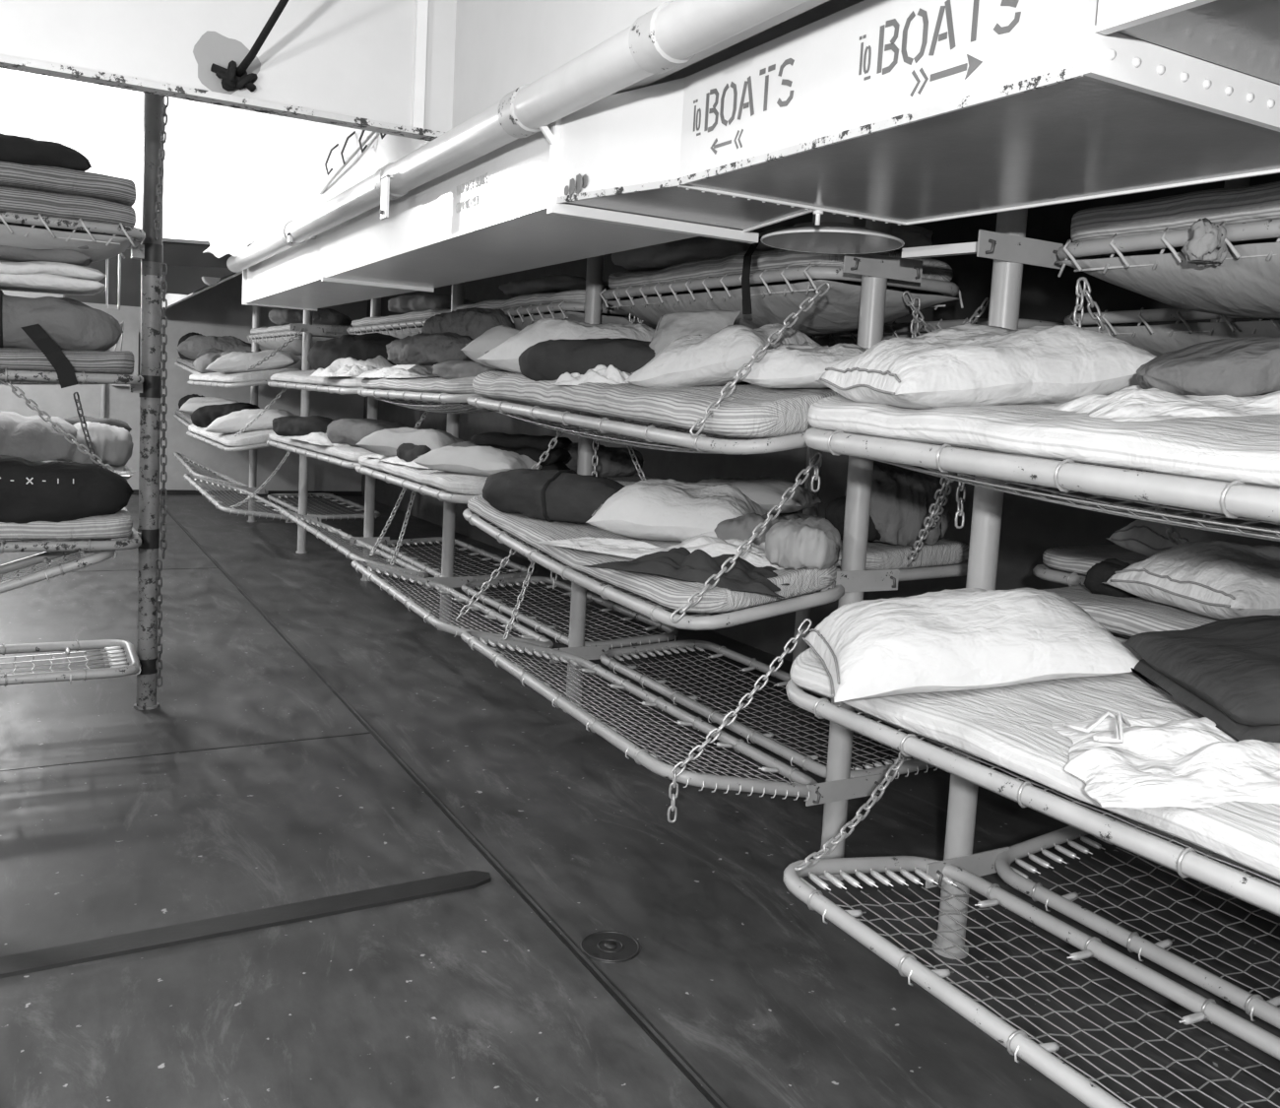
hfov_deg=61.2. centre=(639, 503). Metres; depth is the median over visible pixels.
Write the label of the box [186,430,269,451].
bunk
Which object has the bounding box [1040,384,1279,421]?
sheet
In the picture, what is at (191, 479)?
bunk
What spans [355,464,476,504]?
bunk
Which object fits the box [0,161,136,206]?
mattress
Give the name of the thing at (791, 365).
pillow
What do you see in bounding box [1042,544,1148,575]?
mattress
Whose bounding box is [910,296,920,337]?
chain
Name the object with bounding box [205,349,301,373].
pillow
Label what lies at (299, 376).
mattress
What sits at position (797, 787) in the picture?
bunk
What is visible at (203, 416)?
bundle
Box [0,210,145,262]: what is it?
bunk
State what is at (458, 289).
post
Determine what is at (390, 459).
sheet
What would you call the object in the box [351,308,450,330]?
mattress
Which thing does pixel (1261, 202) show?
mattress
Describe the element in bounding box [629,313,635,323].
chain
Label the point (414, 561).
bunk
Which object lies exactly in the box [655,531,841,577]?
sheet
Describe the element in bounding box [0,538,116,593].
bunk
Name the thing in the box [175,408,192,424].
mattress
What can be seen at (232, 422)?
pillow
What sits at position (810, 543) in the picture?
seabag
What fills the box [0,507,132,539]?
mattress
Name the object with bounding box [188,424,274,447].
mattress
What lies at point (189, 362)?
mattress
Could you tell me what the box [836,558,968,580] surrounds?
bunk
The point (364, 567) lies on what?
bunk
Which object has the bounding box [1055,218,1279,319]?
bunk
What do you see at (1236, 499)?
bunk
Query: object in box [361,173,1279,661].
wall
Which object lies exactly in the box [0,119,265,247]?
wall
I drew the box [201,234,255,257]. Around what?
rag
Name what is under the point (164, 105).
chain
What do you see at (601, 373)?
sheet
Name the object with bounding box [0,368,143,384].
bunk
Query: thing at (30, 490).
seabag
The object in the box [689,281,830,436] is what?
chain
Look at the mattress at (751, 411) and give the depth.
3.29 m
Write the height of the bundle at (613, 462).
0.188 m
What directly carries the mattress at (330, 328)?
on the bunk at (265, 340)
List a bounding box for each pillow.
[176,334,261,360]
[178,396,239,414]
[195,347,224,358]
[203,408,295,433]
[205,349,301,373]
[356,426,463,455]
[412,445,542,476]
[460,324,520,370]
[476,318,655,374]
[585,478,767,541]
[624,322,822,387]
[648,310,740,359]
[694,476,823,513]
[733,341,867,387]
[801,587,1139,702]
[814,322,1155,408]
[1101,540,1279,619]
[1105,507,1279,557]
[1124,615,1279,743]
[1136,336,1279,396]
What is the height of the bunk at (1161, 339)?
0.211 m
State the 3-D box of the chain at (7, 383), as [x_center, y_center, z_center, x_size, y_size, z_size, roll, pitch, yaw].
[-2.438,-0.388,4.405,0.030,0.552,0.616,7,7,35]
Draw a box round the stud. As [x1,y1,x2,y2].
[813,209,823,225]
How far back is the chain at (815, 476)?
3.38 m
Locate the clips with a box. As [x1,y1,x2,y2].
[319,129,385,194]
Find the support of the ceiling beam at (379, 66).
attached to the ceiling
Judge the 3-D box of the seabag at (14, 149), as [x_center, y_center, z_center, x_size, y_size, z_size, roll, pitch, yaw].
[-2.531,-1.389,4.294,0.643,0.129,0.384,0,6,-29]
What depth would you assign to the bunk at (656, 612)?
3.40 m
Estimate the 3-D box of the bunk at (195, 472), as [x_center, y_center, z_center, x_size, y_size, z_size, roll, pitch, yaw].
[-5.055,-0.382,12.739,0.651,0.317,1.962,0,6,-29]
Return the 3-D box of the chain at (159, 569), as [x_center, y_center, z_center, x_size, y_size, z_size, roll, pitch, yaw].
[-2.236,0.559,5.036,0.027,0.606,0.036,7,6,33]
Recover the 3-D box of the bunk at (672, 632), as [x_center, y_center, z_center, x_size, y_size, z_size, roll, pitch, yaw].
[-0.474,0.623,6.413,0.667,0.092,1.873,0,6,-29]
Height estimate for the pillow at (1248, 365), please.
0.139 m
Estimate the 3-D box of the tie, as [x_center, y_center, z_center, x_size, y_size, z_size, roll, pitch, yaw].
[0.863,0.408,2.003,0.125,0.048,0.092,3,5,-1]
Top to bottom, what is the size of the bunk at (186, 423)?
0.133 m
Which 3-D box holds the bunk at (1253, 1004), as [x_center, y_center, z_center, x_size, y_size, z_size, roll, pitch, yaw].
[1.730,1.125,2.464,0.666,0.118,1.973,0,6,-29]
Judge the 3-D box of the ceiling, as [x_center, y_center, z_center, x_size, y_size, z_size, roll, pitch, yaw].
[-3.005,-2.194,5.596,8.200,0.100,18.100,0,6,-29]
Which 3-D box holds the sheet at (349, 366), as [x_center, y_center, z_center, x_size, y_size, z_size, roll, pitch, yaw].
[-1.849,-0.896,7.105,0.503,0.169,0.655,-2,7,-42]
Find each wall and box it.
[0,273,367,491]
[161,0,829,308]
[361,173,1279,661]
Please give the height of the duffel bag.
0.212 m
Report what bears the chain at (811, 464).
hanging from the bunk at (701, 443)
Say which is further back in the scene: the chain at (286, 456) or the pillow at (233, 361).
the pillow at (233, 361)
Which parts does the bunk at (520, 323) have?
frame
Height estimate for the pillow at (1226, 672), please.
0.201 m
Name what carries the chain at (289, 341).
hanging from the post at (307, 314)
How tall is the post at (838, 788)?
3.000 m
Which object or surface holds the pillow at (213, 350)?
on the mattress at (189, 362)
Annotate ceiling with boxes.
[0,0,864,141]
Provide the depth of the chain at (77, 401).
4.99 m
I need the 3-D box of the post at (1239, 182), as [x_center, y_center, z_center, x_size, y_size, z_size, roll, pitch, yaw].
[2.084,-0.205,3.960,0.103,3.000,0.103,0,6,-29]
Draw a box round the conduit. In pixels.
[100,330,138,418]
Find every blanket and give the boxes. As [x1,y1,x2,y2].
[0,245,92,266]
[0,410,77,461]
[63,415,131,432]
[71,421,133,466]
[307,332,398,370]
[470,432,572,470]
[518,337,655,381]
[581,546,788,598]
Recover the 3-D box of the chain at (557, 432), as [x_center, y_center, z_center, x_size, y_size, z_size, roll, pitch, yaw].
[-0.447,-0.223,4.947,0.220,0.283,0.031,0,6,-32]
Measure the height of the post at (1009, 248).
3.000 m
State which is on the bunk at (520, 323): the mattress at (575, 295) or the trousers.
the mattress at (575, 295)
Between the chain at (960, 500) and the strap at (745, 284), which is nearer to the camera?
the chain at (960, 500)
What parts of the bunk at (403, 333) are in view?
frame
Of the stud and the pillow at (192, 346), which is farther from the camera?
the pillow at (192, 346)
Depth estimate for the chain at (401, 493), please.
6.71 m
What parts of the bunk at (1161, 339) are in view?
frame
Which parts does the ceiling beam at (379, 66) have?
plate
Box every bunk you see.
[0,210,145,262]
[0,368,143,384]
[0,526,141,553]
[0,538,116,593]
[0,639,140,686]
[114,465,131,479]
[173,413,190,427]
[173,451,249,487]
[174,361,197,374]
[183,473,289,520]
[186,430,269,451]
[187,379,270,387]
[247,329,348,355]
[266,439,360,468]
[267,380,363,394]
[267,492,380,519]
[278,508,428,577]
[346,318,427,338]
[351,560,553,647]
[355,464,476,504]
[357,387,529,413]
[378,536,531,580]
[460,576,678,648]
[460,630,817,801]
[462,508,844,630]
[466,394,808,454]
[501,300,656,329]
[599,263,963,335]
[599,640,952,778]
[783,855,1279,1107]
[785,678,1279,916]
[803,427,1279,541]
[807,317,1065,346]
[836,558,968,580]
[994,814,1279,1028]
[1032,564,1086,586]
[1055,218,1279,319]
[1063,307,1279,356]
[1110,632,1139,655]
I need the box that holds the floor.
[0,494,1279,1107]
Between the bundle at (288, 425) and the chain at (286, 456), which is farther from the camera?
the chain at (286, 456)
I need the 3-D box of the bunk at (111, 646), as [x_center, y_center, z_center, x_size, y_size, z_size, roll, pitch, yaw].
[-3.089,0.691,4.380,1.933,0.074,0.607,0,6,-29]
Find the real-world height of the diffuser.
0.251 m
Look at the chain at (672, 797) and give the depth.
3.32 m
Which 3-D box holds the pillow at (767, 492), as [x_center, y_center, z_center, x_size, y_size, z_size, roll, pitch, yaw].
[0.463,-0.044,4.746,0.600,0.159,0.400,5,6,22]
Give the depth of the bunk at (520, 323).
5.46 m
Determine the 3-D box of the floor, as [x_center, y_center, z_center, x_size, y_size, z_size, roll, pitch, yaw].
[-3.174,0.888,5.883,8.200,0.100,18.100,0,6,-29]
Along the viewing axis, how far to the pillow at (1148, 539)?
3.48 m
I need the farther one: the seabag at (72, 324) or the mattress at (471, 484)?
the mattress at (471, 484)
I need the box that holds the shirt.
[714,512,801,545]
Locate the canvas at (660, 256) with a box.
[611,237,762,270]
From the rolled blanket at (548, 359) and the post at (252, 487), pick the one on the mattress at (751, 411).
the rolled blanket at (548, 359)
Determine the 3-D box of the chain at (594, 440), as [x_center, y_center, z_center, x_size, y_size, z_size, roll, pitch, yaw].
[-0.203,-0.269,4.979,0.024,0.350,0.024,7,6,34]
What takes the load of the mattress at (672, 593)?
on the bunk at (656, 612)
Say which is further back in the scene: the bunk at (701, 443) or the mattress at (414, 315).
the mattress at (414, 315)
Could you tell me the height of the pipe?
0.116 m
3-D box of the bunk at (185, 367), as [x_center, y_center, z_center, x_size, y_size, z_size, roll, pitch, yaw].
[-4.974,-1.553,12.582,0.673,0.152,1.863,0,6,-29]
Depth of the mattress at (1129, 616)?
2.77 m
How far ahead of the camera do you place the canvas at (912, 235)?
3.60 m
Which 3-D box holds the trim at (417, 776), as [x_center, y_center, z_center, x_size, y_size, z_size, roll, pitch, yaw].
[-2.394,0.770,7.053,0.005,0.003,16.400,0,6,-29]
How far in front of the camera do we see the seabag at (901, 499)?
3.77 m
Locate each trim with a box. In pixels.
[0,731,370,770]
[12,567,217,573]
[159,501,730,1107]
[159,503,721,1107]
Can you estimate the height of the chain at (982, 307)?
0.159 m
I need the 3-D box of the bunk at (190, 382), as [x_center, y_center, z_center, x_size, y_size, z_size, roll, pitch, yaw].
[-3.916,-1.204,10.624,0.670,0.153,2.360,0,6,-32]
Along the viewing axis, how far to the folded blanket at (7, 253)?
4.33 m
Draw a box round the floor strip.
[0,870,490,978]
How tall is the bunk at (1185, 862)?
0.162 m
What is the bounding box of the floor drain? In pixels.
[579,930,639,962]
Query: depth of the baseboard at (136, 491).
14.76 m
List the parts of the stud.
stem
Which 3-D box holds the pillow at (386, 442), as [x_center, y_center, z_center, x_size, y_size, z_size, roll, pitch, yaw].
[-1.234,-0.337,6.066,0.620,0.176,0.360,6,6,28]
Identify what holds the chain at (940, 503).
hanging from the chain at (943, 483)
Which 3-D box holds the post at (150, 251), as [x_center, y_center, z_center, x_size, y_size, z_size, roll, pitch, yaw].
[-2.256,-0.534,4.953,0.139,3.000,0.109,0,6,-29]
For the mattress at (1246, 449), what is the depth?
2.00 m
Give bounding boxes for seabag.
[0,132,91,171]
[0,289,123,351]
[0,454,133,523]
[325,418,406,447]
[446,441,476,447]
[764,515,840,570]
[844,459,949,546]
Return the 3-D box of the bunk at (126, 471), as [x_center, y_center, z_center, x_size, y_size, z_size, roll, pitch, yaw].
[-3.439,-0.153,5.030,1.940,0.074,0.653,0,6,-29]
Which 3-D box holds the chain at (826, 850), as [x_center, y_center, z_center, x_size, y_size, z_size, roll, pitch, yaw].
[0.586,0.817,2.938,0.458,0.266,0.030,-1,7,-40]
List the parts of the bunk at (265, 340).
frame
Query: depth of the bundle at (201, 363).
10.89 m
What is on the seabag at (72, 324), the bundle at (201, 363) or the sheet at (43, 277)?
the sheet at (43, 277)
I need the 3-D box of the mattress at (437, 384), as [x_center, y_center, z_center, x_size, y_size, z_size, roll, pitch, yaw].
[-1.014,-0.658,5.895,0.619,0.126,1.850,0,6,-29]
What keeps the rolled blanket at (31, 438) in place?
on the sheet at (116, 469)
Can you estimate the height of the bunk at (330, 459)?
0.080 m
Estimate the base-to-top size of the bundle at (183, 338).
0.351 m
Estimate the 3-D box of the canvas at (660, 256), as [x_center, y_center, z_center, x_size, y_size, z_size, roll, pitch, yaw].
[0.209,-1.065,4.652,0.433,0.132,0.824,-2,9,-45]
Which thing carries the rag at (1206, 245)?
attached to the bunk at (1247, 284)
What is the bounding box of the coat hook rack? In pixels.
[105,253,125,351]
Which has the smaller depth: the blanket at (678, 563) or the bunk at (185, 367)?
the blanket at (678, 563)
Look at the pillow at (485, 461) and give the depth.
5.20 m
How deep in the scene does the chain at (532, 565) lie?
5.09 m
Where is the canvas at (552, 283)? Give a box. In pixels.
[499,274,611,296]
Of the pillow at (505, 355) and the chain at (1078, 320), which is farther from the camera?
the pillow at (505, 355)
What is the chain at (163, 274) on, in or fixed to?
hanging from the post at (150, 251)
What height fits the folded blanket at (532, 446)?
0.213 m
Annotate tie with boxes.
[1063,709,1131,743]
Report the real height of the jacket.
0.300 m
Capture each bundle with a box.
[177,331,201,360]
[178,393,203,408]
[191,401,259,427]
[192,349,256,373]
[267,308,351,325]
[272,415,333,436]
[387,294,474,313]
[396,443,431,461]
[562,442,643,477]
[825,495,881,541]
[1083,558,1136,597]
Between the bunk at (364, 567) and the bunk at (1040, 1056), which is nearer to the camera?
the bunk at (1040, 1056)
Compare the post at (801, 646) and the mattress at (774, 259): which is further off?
the post at (801, 646)
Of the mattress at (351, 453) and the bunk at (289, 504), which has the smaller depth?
the mattress at (351, 453)
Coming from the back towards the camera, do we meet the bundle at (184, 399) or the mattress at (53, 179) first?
the bundle at (184, 399)
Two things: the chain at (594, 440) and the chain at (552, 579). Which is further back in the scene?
the chain at (594, 440)
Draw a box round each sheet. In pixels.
[0,260,106,295]
[41,459,136,476]
[281,432,356,447]
[310,355,394,377]
[350,363,437,378]
[363,453,430,468]
[538,536,663,559]
[551,364,631,385]
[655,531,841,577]
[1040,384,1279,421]
[1051,716,1279,809]
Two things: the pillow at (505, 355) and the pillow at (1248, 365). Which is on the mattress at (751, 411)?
the pillow at (505, 355)
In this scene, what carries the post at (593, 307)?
on the floor
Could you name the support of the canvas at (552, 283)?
on the mattress at (575, 295)
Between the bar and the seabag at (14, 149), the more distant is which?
the seabag at (14, 149)
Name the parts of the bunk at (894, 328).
frame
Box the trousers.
[385,331,474,365]
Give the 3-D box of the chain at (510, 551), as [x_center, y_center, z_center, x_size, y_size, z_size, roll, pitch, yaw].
[-0.685,0.315,5.165,0.382,0.479,0.030,1,6,-25]
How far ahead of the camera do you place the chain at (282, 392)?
9.88 m
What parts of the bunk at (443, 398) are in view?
frame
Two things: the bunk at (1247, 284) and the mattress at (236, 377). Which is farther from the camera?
the mattress at (236, 377)
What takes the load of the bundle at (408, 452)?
on the sheet at (390, 459)
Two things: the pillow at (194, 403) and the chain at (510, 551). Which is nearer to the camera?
the chain at (510, 551)
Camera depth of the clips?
4.73 m
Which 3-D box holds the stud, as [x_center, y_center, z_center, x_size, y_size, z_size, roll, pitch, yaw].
[0.440,-0.706,2.681,0.026,0.035,0.026,0,6,-29]
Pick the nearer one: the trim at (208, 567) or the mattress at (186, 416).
the trim at (208, 567)
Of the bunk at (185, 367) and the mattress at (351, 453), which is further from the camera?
the bunk at (185, 367)
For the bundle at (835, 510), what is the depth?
3.84 m
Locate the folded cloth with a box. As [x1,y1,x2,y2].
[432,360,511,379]
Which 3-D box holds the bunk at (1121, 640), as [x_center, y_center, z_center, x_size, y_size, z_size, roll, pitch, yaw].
[1.768,0.437,2.401,0.664,0.074,1.961,0,6,-29]
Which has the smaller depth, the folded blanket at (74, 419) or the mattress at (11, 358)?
the mattress at (11, 358)
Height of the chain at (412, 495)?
0.518 m
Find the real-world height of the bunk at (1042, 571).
0.074 m
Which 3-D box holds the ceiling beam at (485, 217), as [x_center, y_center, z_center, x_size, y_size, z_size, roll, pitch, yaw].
[-1.201,-1.149,5.006,0.660,0.263,4.838,0,6,-29]
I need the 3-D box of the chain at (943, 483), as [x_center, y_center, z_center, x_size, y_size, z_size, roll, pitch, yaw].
[0.919,0.001,3.390,0.030,0.472,0.551,3,5,2]
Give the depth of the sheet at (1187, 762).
1.91 m
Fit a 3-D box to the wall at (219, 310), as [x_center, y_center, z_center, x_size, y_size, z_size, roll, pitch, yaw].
[-7.451,-1.619,13.553,8.200,3.000,0.100,0,6,-29]
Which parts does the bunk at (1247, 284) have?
frame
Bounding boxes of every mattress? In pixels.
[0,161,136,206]
[0,186,135,237]
[0,347,134,374]
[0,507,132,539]
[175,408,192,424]
[176,357,194,369]
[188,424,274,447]
[189,368,300,383]
[250,322,352,337]
[268,432,375,462]
[270,370,363,387]
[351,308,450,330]
[358,453,487,495]
[361,376,476,393]
[455,289,629,318]
[467,494,836,612]
[472,370,839,438]
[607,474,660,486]
[608,249,953,297]
[772,511,969,570]
[790,647,1279,879]
[807,393,1279,488]
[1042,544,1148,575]
[1042,584,1220,636]
[1070,181,1279,256]
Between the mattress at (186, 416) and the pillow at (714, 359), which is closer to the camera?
the pillow at (714, 359)
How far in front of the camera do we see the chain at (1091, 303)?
3.00 m
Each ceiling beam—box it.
[0,0,456,141]
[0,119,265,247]
[242,123,729,311]
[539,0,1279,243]
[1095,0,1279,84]
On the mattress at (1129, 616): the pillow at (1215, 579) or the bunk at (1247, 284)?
the pillow at (1215, 579)
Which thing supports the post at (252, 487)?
on the floor
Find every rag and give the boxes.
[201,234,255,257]
[1180,217,1227,266]
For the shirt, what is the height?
0.138 m
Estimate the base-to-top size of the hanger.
0.145 m
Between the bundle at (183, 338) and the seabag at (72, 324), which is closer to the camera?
the seabag at (72, 324)
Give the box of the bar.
[901,241,977,258]
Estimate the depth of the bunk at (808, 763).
4.67 m
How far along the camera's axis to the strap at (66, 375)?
4.29 m
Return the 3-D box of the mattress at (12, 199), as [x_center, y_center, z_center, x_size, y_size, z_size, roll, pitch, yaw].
[-2.986,-1.211,4.202,1.853,0.122,0.560,0,6,-29]
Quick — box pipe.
[201,0,808,285]
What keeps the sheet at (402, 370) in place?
on the mattress at (437, 384)
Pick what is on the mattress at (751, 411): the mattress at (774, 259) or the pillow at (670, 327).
the pillow at (670, 327)
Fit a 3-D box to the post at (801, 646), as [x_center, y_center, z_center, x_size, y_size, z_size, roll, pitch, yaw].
[0.970,-0.452,5.957,0.103,3.000,0.103,0,6,-29]
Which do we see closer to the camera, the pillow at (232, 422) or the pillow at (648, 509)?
the pillow at (648, 509)
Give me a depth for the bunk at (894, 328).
4.47 m
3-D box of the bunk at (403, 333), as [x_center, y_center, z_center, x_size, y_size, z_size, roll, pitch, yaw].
[-1.570,-1.212,8.046,0.687,0.211,2.104,0,6,-31]
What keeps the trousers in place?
on the sheet at (402, 370)
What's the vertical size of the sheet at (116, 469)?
0.073 m
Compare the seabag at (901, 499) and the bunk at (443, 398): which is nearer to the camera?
the seabag at (901, 499)
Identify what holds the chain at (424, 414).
hanging from the bunk at (443, 398)
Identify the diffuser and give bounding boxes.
[760,211,904,254]
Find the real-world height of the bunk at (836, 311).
0.226 m
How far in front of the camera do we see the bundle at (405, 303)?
7.64 m
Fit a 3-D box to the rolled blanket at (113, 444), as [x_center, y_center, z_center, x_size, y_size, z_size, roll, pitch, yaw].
[-2.698,-0.297,5.388,0.328,0.217,0.390,-1,6,-35]
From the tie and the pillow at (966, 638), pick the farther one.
the pillow at (966, 638)
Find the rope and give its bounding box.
[210,0,288,92]
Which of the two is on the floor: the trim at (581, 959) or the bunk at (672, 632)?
the trim at (581, 959)
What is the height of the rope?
0.588 m
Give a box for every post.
[127,92,164,709]
[237,305,268,521]
[285,310,326,553]
[349,297,389,580]
[424,282,472,631]
[549,255,609,711]
[792,335,830,690]
[805,218,922,880]
[925,208,1062,959]
[1156,177,1250,846]
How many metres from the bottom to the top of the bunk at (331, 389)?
0.131 m
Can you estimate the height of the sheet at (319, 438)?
0.075 m
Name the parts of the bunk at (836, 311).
frame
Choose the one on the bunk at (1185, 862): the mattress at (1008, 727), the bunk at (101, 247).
the mattress at (1008, 727)
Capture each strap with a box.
[20,323,77,387]
[741,236,761,314]
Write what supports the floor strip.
on the floor
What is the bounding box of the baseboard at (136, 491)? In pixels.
[131,489,362,495]
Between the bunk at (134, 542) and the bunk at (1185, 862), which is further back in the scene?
the bunk at (134, 542)
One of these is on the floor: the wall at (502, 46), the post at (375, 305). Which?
the post at (375, 305)
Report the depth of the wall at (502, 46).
3.42 m
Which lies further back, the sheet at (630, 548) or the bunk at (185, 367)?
the bunk at (185, 367)
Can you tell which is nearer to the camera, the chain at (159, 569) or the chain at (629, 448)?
the chain at (629, 448)
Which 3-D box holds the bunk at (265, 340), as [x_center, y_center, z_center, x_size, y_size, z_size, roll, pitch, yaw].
[-3.405,-1.605,10.975,0.708,0.211,2.161,0,6,-32]
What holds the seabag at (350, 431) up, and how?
on the sheet at (319, 438)
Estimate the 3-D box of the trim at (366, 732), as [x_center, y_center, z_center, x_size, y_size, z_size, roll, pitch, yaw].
[-2.497,1.032,4.179,2.920,0.002,0.015,0,6,-29]
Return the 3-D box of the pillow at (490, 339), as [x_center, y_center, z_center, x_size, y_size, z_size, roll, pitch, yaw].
[-0.478,-0.704,4.937,0.562,0.239,0.399,4,5,13]
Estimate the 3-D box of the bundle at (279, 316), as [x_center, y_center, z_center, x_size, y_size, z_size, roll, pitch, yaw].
[-3.299,-1.855,10.834,0.818,0.200,0.544,3,5,-6]
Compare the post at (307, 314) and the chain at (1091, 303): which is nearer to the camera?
the chain at (1091, 303)
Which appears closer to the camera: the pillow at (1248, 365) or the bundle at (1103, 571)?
the pillow at (1248, 365)
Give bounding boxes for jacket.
[421,307,515,339]
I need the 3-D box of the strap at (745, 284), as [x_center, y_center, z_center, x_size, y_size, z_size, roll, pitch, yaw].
[0.428,-0.806,3.825,0.138,0.280,0.047,0,6,-29]
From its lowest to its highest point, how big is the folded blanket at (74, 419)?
0.233 m
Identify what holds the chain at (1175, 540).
hanging from the bunk
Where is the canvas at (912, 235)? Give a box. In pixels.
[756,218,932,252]
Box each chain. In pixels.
[0,380,114,471]
[72,391,99,464]
[153,95,168,240]
[155,559,162,687]
[159,262,167,559]
[229,445,292,508]
[234,387,286,436]
[246,326,305,370]
[369,478,407,555]
[389,482,418,565]
[412,410,429,428]
[455,540,523,620]
[503,548,539,639]
[530,424,565,469]
[550,556,558,588]
[590,413,600,476]
[617,417,646,480]
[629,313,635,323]
[667,618,812,823]
[669,450,823,622]
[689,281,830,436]
[794,751,908,870]
[810,450,822,492]
[901,290,989,332]
[907,446,954,565]
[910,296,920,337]
[927,472,956,530]
[955,447,968,528]
[1073,277,1086,326]
[1079,276,1111,335]
[1133,468,1181,544]
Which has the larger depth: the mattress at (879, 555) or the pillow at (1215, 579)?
the mattress at (879, 555)
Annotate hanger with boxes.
[380,173,392,219]
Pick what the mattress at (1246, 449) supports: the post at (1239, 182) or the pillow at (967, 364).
the pillow at (967, 364)

